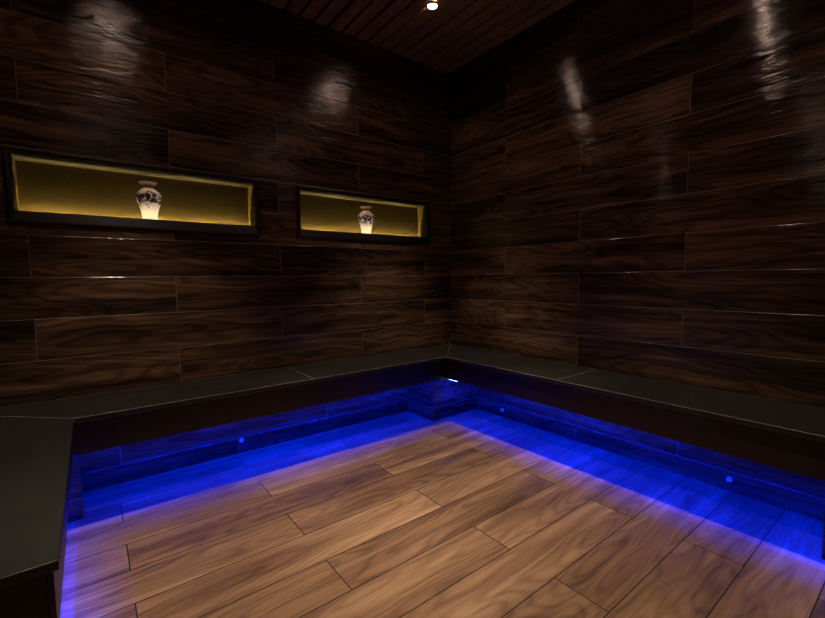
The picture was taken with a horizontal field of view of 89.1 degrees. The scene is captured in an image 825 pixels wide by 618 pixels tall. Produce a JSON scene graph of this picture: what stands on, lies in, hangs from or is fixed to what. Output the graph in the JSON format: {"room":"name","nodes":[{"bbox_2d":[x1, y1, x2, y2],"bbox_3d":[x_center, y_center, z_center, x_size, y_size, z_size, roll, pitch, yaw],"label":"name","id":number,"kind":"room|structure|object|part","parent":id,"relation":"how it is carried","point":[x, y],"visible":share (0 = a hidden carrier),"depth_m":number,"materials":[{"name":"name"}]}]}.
{"room":"steam room","nodes":[
{"label":"steam room","id":0,"kind":"room"},
{"bbox_2d":[0,0,450,491],"bbox_3d":[-0.901,-0.516,2.742,3.280,2.800,0.140,-4,5,-38],"label":"wall","id":1,"kind":"structure","parent":0,"point":[276,97],"depth_m":2.44,"materials":[{"name":"brown wood"}]},
{"bbox_2d":[2,146,260,234],"bbox_3d":[-1.437,-0.602,2.299,1.142,0.337,0.134,-4,5,-38],"label":"display niche","id":2,"kind":"object","parent":1,"relation":"attached to","point":[44,187],"visible":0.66,"depth_m":2.23,"materials":[{"name":"gold metal"}]},
{"bbox_3d":[-1.877,-0.577,1.978,0.003,0.283,0.106,-4,5,-38],"label":"panel","id":3,"kind":"part","parent":2,"relation":"part of","materials":[{"name":"gold metal"}]},
{"bbox_3d":[-1.447,-0.745,2.300,1.088,0.003,0.106,-4,5,-38],"label":"panel","id":4,"kind":"part","parent":2,"relation":"part of","materials":[{"name":"wood"}]},
{"bbox_3d":[-1.474,-0.608,2.347,1.088,0.277,0.004,-4,5,-38],"label":"corner trim","id":5,"kind":"part","parent":2,"relation":"part of","materials":[{"name":"gold metal"}]},
{"bbox_3d":[-1.477,-0.608,2.350,1.088,0.277,0.004,-4,5,-38],"label":"panel","id":6,"kind":"part","parent":2,"relation":"part of","materials":[{"name":"gold metal"}]},
{"bbox_2d":[136,181,161,219],"bbox_3d":[-1.442,-0.578,2.297,0.121,0.224,0.121,-2,5,-24],"label":"vase","id":7,"kind":"object","parent":2,"relation":"in","point":[149,200],"visible":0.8,"depth_m":2.26,"materials":[{"name":"ceramic"}]},
{"bbox_3d":[-1.014,-0.634,2.642,0.003,0.283,0.106,-4,5,-38],"label":"panel","id":8,"kind":"part","parent":2,"relation":"part of","materials":[{"name":"gold metal"}]},
{"bbox_2d":[296,185,429,243],"bbox_3d":[-0.343,-0.675,3.141,1.138,0.337,0.134,-4,5,-38],"label":"display niche","id":9,"kind":"object","parent":1,"relation":"attached to","point":[322,213],"visible":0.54,"depth_m":3.12,"materials":[{"name":"gold metal"}]},
{"bbox_3d":[-0.383,-0.681,3.192,1.084,0.277,0.004,-4,5,-38],"label":"panel","id":10,"kind":"part","parent":9,"relation":"part of","materials":[{"name":"gold metal"}]},
{"bbox_3d":[-0.381,-0.681,3.189,1.084,0.277,0.004,-4,5,-38],"label":"corner trim","id":11,"kind":"part","parent":9,"relation":"part of","materials":[{"name":"gold metal"}]},
{"bbox_3d":[-0.353,-0.818,3.141,1.084,0.003,0.106,-4,5,-38],"label":"panel","id":12,"kind":"part","parent":9,"relation":"part of","materials":[{"name":"wood"}]},
{"bbox_2d":[358,206,373,233],"bbox_3d":[-0.347,-0.651,3.139,0.121,0.224,0.121,1,4,16],"label":"vase","id":13,"kind":"object","parent":9,"relation":"in","point":[365,218],"visible":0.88,"depth_m":3.10,"materials":[{"name":"ceramic"}]},
{"bbox_3d":[0.079,-0.707,3.482,0.003,0.283,0.106,-4,5,-38],"label":"panel","id":14,"kind":"part","parent":9,"relation":"part of","materials":[{"name":"gold metal"}]},
{"bbox_2d":[260,0,574,73],"bbox_3d":[0.258,-1.823,1.123,3.280,0.140,3.980,-4,5,-38],"label":"ceiling","id":15,"kind":"structure","parent":0,"point":[446,38],"depth_m":2.73,"materials":[{"name":"brown wood"}]},
{"bbox_2d":[426,0,438,10],"bbox_3d":[0.120,-1.846,2.547,0.080,0.018,0.080,-4,5,-38],"label":"recessed light","id":16,"kind":"object","parent":15,"relation":"in","point":[432,5],"visible":1,"depth_m":2.55,"materials":[{"name":"metal"}]},
{"bbox_2d":[60,409,824,617],"bbox_3d":[0.287,1.029,1.332,3.280,0.100,3.980,-4,5,-38],"label":"floor","id":17,"kind":"structure","parent":0,"point":[477,513],"depth_m":1.75,"materials":[{"name":"brown wood"}]},
{"bbox_2d":[0,417,83,617],"bbox_3d":[-1.381,0.742,1.375,0.442,0.500,1.561,-4,5,-38],"label":"bench","id":18,"kind":"object","parent":17,"relation":"on","point":[42,485],"visible":0.99,"depth_m":1.09,"materials":[{"name":"stone"}]},
{"bbox_3d":[-0.928,0.793,0.768,0.414,0.478,0.018,-4,5,-38],"label":"panel","id":19,"kind":"part","parent":18,"relation":"part of","materials":[{"name":"brown wood"}]},
{"bbox_2d":[0,344,477,455],"bbox_3d":[-0.717,0.645,2.606,2.994,0.500,0.419,-4,5,-38],"label":"bench","id":20,"kind":"object","parent":17,"relation":"on","point":[102,421],"visible":0.9,"depth_m":2.29,"materials":[{"name":"stone"}]},
{"bbox_3d":[-1.300,0.446,2.141,1.525,0.022,0.419,-4,5,-38],"label":"seat","id":21,"kind":"part","parent":20,"relation":"part of","materials":[{"name":"stone"}]},
{"bbox_3d":[-0.118,0.367,3.051,1.471,0.022,0.419,-4,5,-38],"label":"seat","id":22,"kind":"part","parent":20,"relation":"part of","materials":[{"name":"stone"}]},
{"bbox_2d":[446,344,824,559],"bbox_3d":[1.298,0.662,2.089,0.436,0.500,3.696,-4,5,-38],"label":"bench","id":23,"kind":"object","parent":17,"relation":"on","point":[788,436],"visible":0.96,"depth_m":1.97,"materials":[{"name":"stone"}]},
{"bbox_3d":[0.573,0.363,3.006,0.436,0.022,1.331,-4,5,-38],"label":"seat","id":24,"kind":"part","parent":23,"relation":"part of","materials":[{"name":"stone"}]},
{"bbox_3d":[1.345,0.428,2.007,0.436,0.022,1.203,-4,5,-38],"label":"seat","id":25,"kind":"part","parent":23,"relation":"part of","materials":[{"name":"stone"}]},
{"bbox_2d":[450,0,824,521],"bbox_3d":[1.515,-0.500,2.182,0.140,2.800,3.700,-4,5,-38],"label":"wall","id":26,"kind":"structure","parent":0,"point":[638,186],"depth_m":2.30,"materials":[{"name":"brown wood"}]},
{"bbox_2d":[725,475,734,482],"bbox_3d":[1.577,0.849,2.086,0.018,0.038,0.038,-4,5,-38],"label":"light","id":27,"kind":"object","parent":26,"relation":"attached to","point":[730,479],"visible":1,"depth_m":2.08,"materials":[{"name":"plastic"}]}
]}

